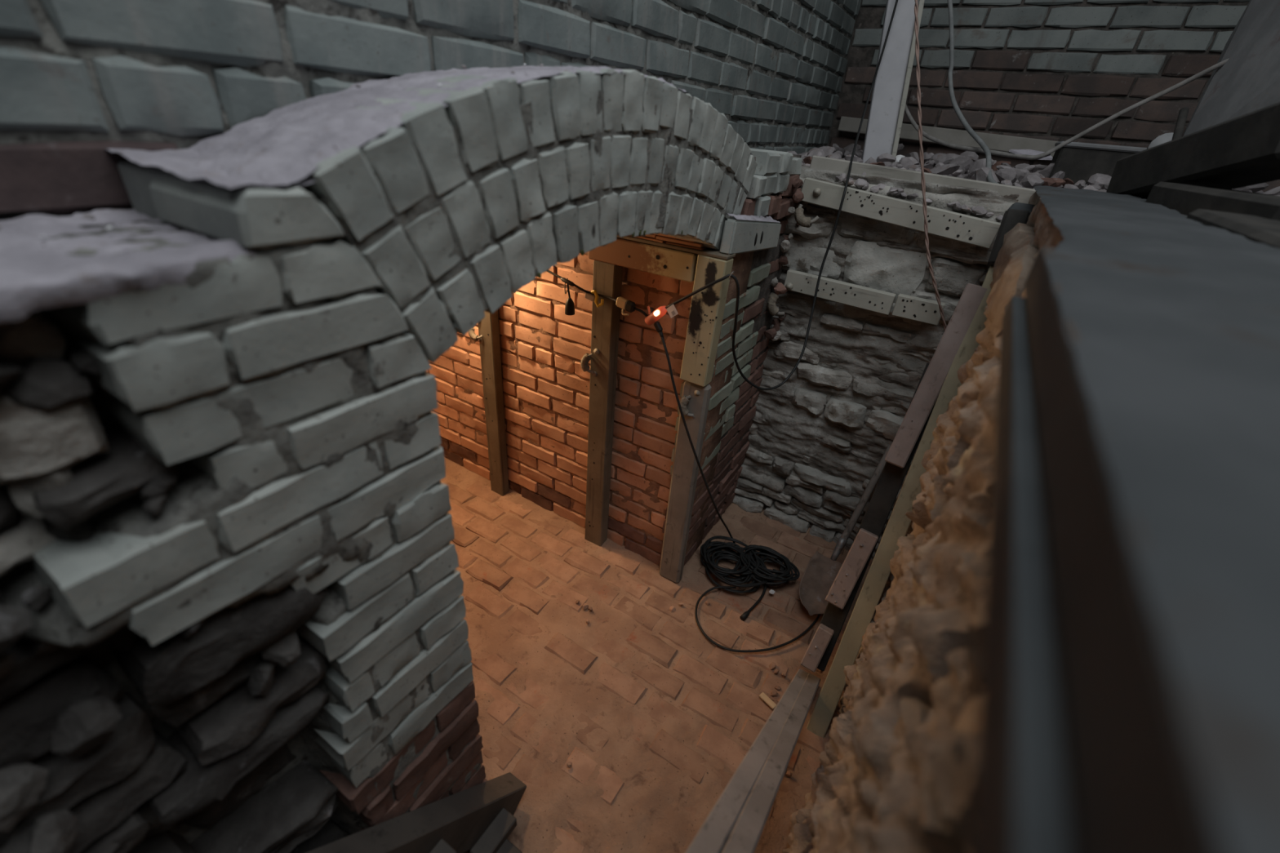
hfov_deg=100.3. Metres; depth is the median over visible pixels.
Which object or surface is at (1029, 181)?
chunk
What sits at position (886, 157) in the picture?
chunk
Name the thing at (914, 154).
chunk
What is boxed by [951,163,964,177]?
chunk
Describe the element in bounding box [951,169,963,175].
chunk
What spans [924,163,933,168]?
chunk
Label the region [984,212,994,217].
chunk
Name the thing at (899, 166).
chunk
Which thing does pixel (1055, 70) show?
wall
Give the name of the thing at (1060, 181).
chunk
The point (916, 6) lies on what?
wire
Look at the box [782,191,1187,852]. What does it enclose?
foam
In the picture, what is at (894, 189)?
chunk
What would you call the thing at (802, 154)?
floor
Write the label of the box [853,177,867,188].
chunk
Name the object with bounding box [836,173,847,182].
chunk
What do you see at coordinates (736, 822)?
plank
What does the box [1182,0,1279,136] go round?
sheet
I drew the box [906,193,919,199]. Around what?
chunk
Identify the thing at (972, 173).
chunk
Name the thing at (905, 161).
chunk
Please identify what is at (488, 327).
timber post
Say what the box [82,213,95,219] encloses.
chunk
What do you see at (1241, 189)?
chunk
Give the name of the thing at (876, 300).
batten
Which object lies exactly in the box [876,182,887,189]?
chunk
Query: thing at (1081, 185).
chunk
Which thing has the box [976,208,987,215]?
chunk
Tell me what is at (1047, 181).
chunk
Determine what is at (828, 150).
chunk
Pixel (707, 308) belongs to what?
post
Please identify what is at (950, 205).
chunk
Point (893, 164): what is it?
rubble grit
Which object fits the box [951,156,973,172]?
chunk
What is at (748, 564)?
coil
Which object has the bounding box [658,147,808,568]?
wall pier
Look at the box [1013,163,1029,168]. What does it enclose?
chunk
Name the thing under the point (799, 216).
hook
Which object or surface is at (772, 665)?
crumb
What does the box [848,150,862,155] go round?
chunk
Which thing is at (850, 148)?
chunk
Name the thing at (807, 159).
chunk
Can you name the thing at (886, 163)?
chunk
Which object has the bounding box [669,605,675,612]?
crumb
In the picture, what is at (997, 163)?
chunk
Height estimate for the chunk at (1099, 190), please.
0.042 m
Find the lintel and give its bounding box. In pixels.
[588,235,735,282]
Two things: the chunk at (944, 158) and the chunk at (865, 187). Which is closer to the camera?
the chunk at (865, 187)
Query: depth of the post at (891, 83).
2.41 m
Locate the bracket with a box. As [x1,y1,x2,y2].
[1146,132,1173,149]
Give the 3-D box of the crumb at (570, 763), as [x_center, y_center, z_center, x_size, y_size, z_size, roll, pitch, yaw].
[-0.216,1.038,1.639,0.015,0.013,0.016,0,30,-8]
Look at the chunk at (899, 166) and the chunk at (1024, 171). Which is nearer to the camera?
the chunk at (899, 166)
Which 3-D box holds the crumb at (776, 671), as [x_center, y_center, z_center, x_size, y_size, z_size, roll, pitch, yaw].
[0.507,0.910,1.983,0.018,0.021,0.019,15,32,16]
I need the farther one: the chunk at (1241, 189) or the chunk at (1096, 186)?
the chunk at (1241, 189)
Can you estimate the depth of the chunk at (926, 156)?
2.75 m
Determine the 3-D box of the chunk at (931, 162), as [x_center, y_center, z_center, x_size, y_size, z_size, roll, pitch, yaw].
[1.423,-1.289,2.612,0.036,0.027,0.034,-3,31,-13]
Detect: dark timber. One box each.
[1106,102,1279,199]
[1145,182,1279,220]
[1186,208,1279,248]
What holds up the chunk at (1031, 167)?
on the floor at (802, 154)
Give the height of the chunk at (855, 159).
0.050 m
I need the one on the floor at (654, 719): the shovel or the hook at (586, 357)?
the shovel
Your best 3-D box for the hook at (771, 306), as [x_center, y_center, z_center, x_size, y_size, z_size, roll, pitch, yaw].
[0.578,-0.528,2.239,0.090,0.155,0.053,21,34,25]
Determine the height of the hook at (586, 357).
0.116 m
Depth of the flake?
2.14 m
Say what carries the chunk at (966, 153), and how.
on the floor at (802, 154)
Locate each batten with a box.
[783,269,896,315]
[801,177,1000,248]
[891,293,946,325]
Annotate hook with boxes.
[468,327,483,341]
[580,348,599,376]
[678,390,700,418]
[766,282,793,318]
[794,187,821,227]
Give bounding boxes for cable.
[904,57,1228,159]
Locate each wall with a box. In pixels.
[0,0,861,220]
[0,65,757,852]
[426,233,754,565]
[732,164,1019,559]
[827,0,1279,191]
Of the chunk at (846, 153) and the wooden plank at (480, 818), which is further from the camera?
the chunk at (846, 153)
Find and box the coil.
[700,535,799,621]
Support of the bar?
on the dark timber at (1243, 150)
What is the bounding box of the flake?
[1008,149,1053,159]
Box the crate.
[1048,141,1146,185]
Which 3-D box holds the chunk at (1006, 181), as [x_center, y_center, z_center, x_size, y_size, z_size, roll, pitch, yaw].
[1.358,-0.894,1.979,0.051,0.036,0.039,-18,37,-34]
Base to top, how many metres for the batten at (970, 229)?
0.146 m
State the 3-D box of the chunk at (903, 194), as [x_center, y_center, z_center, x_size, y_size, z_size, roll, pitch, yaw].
[0.964,-0.848,1.954,0.027,0.018,0.025,25,36,30]
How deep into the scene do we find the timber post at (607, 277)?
2.12 m
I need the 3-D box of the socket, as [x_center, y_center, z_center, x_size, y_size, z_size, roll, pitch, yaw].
[-0.257,-0.442,1.963,0.037,0.060,0.037,21,34,25]
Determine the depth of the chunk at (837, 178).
2.01 m
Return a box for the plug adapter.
[615,296,648,316]
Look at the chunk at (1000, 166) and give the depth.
2.42 m
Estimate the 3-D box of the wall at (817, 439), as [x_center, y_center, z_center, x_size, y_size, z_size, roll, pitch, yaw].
[1.125,-0.170,2.359,1.367,1.646,0.410,21,34,25]
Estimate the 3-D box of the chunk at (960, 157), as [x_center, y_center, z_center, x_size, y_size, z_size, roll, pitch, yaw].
[1.518,-1.270,2.570,0.070,0.062,0.060,7,30,3]
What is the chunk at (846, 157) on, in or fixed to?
on the floor at (802, 154)
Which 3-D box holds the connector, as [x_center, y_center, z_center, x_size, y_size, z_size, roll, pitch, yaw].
[0.071,-0.352,1.772,0.126,0.134,0.037,21,34,25]
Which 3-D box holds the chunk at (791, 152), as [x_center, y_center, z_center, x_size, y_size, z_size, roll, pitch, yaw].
[0.693,-1.229,2.450,0.091,0.064,0.100,24,35,29]
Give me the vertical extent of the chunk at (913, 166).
0.031 m
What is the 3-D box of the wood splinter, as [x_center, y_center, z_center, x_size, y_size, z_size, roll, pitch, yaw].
[0.447,0.959,1.867,0.022,0.009,0.063,-20,38,-36]
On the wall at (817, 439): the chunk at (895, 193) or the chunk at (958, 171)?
the chunk at (895, 193)
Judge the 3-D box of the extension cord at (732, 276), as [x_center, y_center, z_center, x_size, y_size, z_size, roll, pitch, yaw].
[0.694,-1.016,1.959,0.292,1.673,1.505,25,36,30]
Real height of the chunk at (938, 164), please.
0.041 m
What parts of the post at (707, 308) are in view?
post, post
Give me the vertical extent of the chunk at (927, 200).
0.013 m
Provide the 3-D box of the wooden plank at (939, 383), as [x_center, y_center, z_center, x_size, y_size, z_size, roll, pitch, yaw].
[0.867,0.159,1.768,0.153,1.624,0.951,22,34,26]
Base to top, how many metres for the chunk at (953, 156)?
0.064 m
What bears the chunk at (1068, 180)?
on the floor at (802, 154)
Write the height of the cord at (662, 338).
1.090 m
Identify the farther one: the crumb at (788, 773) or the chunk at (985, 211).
the chunk at (985, 211)
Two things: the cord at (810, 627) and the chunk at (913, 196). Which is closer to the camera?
the chunk at (913, 196)
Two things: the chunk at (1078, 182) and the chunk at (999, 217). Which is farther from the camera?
the chunk at (1078, 182)
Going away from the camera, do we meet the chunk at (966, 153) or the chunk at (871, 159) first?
the chunk at (871, 159)
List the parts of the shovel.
blade, handle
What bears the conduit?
on the wall at (817, 439)
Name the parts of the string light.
drop cord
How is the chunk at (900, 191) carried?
on the wall at (817, 439)
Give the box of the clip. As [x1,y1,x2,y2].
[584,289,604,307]
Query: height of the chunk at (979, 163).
0.084 m
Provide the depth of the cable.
2.09 m
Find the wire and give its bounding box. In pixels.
[914,0,946,330]
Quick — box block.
[720,213,781,254]
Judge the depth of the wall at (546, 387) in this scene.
2.28 m
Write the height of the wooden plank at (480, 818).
1.052 m
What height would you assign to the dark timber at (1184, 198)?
0.105 m
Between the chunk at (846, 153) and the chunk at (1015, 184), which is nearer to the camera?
the chunk at (1015, 184)
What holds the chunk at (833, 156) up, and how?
on the floor at (802, 154)
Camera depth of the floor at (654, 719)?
1.95 m
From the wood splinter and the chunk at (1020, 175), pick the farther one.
the chunk at (1020, 175)
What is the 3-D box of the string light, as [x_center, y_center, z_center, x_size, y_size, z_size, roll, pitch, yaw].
[-1.020,-0.717,2.022,2.113,0.360,0.283,9,30,8]
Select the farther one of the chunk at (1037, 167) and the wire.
the chunk at (1037, 167)
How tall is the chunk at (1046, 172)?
0.072 m
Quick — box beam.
[972,185,1279,852]
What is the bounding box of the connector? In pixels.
[644,304,678,339]
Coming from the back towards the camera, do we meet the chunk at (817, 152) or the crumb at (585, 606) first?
the chunk at (817, 152)
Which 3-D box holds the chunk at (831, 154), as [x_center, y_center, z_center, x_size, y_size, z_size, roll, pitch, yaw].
[0.908,-1.250,2.495,0.068,0.047,0.048,-17,37,-33]
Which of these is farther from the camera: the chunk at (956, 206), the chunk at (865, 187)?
the chunk at (865, 187)
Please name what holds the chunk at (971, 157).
on the floor at (802, 154)
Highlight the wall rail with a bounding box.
[837,115,1057,157]
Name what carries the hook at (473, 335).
attached to the timber post at (488, 327)
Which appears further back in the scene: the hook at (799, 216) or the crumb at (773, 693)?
the hook at (799, 216)
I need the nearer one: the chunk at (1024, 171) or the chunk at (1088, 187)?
the chunk at (1088, 187)
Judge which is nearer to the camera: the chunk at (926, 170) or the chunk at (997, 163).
the chunk at (926, 170)
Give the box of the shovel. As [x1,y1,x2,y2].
[799,444,891,616]
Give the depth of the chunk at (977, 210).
1.83 m
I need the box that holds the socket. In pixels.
[564,297,574,315]
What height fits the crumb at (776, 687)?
0.018 m
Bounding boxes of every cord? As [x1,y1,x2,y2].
[661,337,735,543]
[665,0,897,390]
[694,586,820,653]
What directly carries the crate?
on the floor at (802, 154)
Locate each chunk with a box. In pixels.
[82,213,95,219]
[786,151,797,155]
[803,155,812,164]
[807,147,823,155]
[807,148,825,156]
[818,146,835,156]
[826,153,841,159]
[830,154,839,159]
[834,146,844,154]
[835,175,839,181]
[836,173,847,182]
[842,150,849,155]
[844,143,861,155]
[844,154,858,160]
[844,178,853,184]
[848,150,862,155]
[848,156,863,162]
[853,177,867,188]
[854,152,862,158]
[862,184,868,190]
[864,156,876,163]
[869,161,884,165]
[870,185,879,192]
[876,152,896,162]
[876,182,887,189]
[882,161,892,167]
[887,188,897,194]
[888,186,903,197]
[890,191,898,195]
[895,155,905,162]
[896,164,908,169]
[897,143,903,152]
[897,156,919,164]
[898,156,914,166]
[900,191,906,197]
[904,151,919,160]
[906,164,924,170]
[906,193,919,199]
[919,153,931,159]
[923,167,931,173]
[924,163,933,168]
[925,160,934,165]
[925,198,932,202]
[929,163,959,174]
[930,152,953,164]
[935,162,944,167]
[946,153,961,159]
[946,201,959,207]
[948,155,965,164]
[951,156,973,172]
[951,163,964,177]
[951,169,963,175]
[952,203,962,210]
[960,151,978,159]
[961,204,972,213]
[965,155,977,161]
[968,158,995,173]
[968,168,978,178]
[971,205,984,215]
[974,167,999,182]
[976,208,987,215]
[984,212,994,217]
[991,160,1010,170]
[995,164,1012,169]
[995,168,1017,183]
[995,214,1003,220]
[1000,162,1011,167]
[1000,179,1012,185]
[1008,168,1024,182]
[1012,182,1022,186]
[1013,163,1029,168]
[1019,168,1029,173]
[1021,174,1044,188]
[1022,164,1035,172]
[1023,172,1044,177]
[1031,164,1047,173]
[1039,163,1054,177]
[1040,177,1056,186]
[1050,170,1065,178]
[1052,177,1065,186]
[1062,177,1074,186]
[1063,183,1078,188]
[1074,179,1085,186]
[1076,182,1086,188]
[1082,183,1101,189]
[1083,184,1098,190]
[1087,173,1111,187]
[1094,189,1106,191]
[1101,182,1109,190]
[1232,182,1269,192]
[1235,188,1252,191]
[1262,186,1279,195]
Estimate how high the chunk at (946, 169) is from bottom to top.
0.045 m
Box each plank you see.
[306,772,526,852]
[684,669,820,852]
[800,202,1035,737]
[809,155,1035,204]
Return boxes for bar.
[1171,106,1188,140]
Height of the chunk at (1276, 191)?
0.068 m
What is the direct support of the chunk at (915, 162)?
on the floor at (802, 154)
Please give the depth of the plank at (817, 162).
1.95 m
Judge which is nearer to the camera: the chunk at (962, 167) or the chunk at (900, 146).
the chunk at (962, 167)
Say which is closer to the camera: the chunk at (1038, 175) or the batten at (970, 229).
the batten at (970, 229)
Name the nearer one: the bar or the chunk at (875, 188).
the bar
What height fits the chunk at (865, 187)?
0.026 m
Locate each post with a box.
[478,308,508,496]
[584,260,622,546]
[658,254,733,582]
[861,0,924,163]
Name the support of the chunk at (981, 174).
on the wall at (817, 439)
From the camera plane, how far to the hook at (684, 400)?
1.89 m
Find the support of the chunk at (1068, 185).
on the floor at (802, 154)
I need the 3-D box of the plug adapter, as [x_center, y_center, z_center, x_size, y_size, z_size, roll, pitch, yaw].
[-0.021,-0.399,1.812,0.142,0.055,0.029,21,34,25]
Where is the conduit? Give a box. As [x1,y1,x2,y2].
[946,0,999,183]
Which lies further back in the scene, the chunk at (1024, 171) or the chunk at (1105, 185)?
the chunk at (1024, 171)
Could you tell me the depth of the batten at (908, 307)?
2.01 m
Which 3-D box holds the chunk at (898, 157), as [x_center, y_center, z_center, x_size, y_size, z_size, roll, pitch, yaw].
[1.243,-1.274,2.559,0.070,0.050,0.080,-6,32,-19]
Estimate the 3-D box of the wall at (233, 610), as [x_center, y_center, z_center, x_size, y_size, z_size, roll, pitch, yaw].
[-0.592,0.297,1.073,0.404,1.834,2.889,21,34,25]
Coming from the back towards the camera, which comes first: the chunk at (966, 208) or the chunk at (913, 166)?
the chunk at (913, 166)
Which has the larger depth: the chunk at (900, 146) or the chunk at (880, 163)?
the chunk at (900, 146)
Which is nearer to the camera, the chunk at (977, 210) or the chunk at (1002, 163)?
the chunk at (977, 210)
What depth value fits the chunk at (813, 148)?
2.49 m
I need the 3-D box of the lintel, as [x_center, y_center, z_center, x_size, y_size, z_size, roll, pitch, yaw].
[0.056,-0.563,1.768,0.520,0.102,0.065,21,34,25]
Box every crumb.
[567,761,572,768]
[582,603,588,609]
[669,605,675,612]
[768,662,776,669]
[769,689,777,697]
[773,668,779,674]
[774,685,781,690]
[786,770,792,777]
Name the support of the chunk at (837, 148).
on the floor at (802, 154)
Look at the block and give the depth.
1.71 m
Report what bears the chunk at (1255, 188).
on the floor at (802, 154)
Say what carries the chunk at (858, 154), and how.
on the floor at (802, 154)
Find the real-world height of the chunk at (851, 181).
0.022 m
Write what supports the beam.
on the foam
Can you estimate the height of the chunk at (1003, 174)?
0.065 m
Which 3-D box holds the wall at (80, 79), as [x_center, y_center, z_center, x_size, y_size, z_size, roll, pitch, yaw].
[-0.215,-1.316,1.252,0.328,1.672,5.100,21,34,25]
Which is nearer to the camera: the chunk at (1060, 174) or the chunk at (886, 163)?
the chunk at (1060, 174)
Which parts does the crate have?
lid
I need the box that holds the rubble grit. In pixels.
[801,155,1087,187]
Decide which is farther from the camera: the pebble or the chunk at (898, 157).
the chunk at (898, 157)
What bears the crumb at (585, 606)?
on the floor at (654, 719)
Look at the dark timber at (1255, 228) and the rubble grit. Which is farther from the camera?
the rubble grit
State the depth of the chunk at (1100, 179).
2.17 m
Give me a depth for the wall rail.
2.94 m
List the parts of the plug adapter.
tail cord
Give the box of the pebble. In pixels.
[768,589,774,594]
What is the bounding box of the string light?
[546,270,616,315]
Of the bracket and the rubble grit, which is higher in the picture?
the bracket
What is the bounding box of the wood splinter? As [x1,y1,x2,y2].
[759,692,776,709]
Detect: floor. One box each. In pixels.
[440,457,872,852]
[797,149,1058,187]

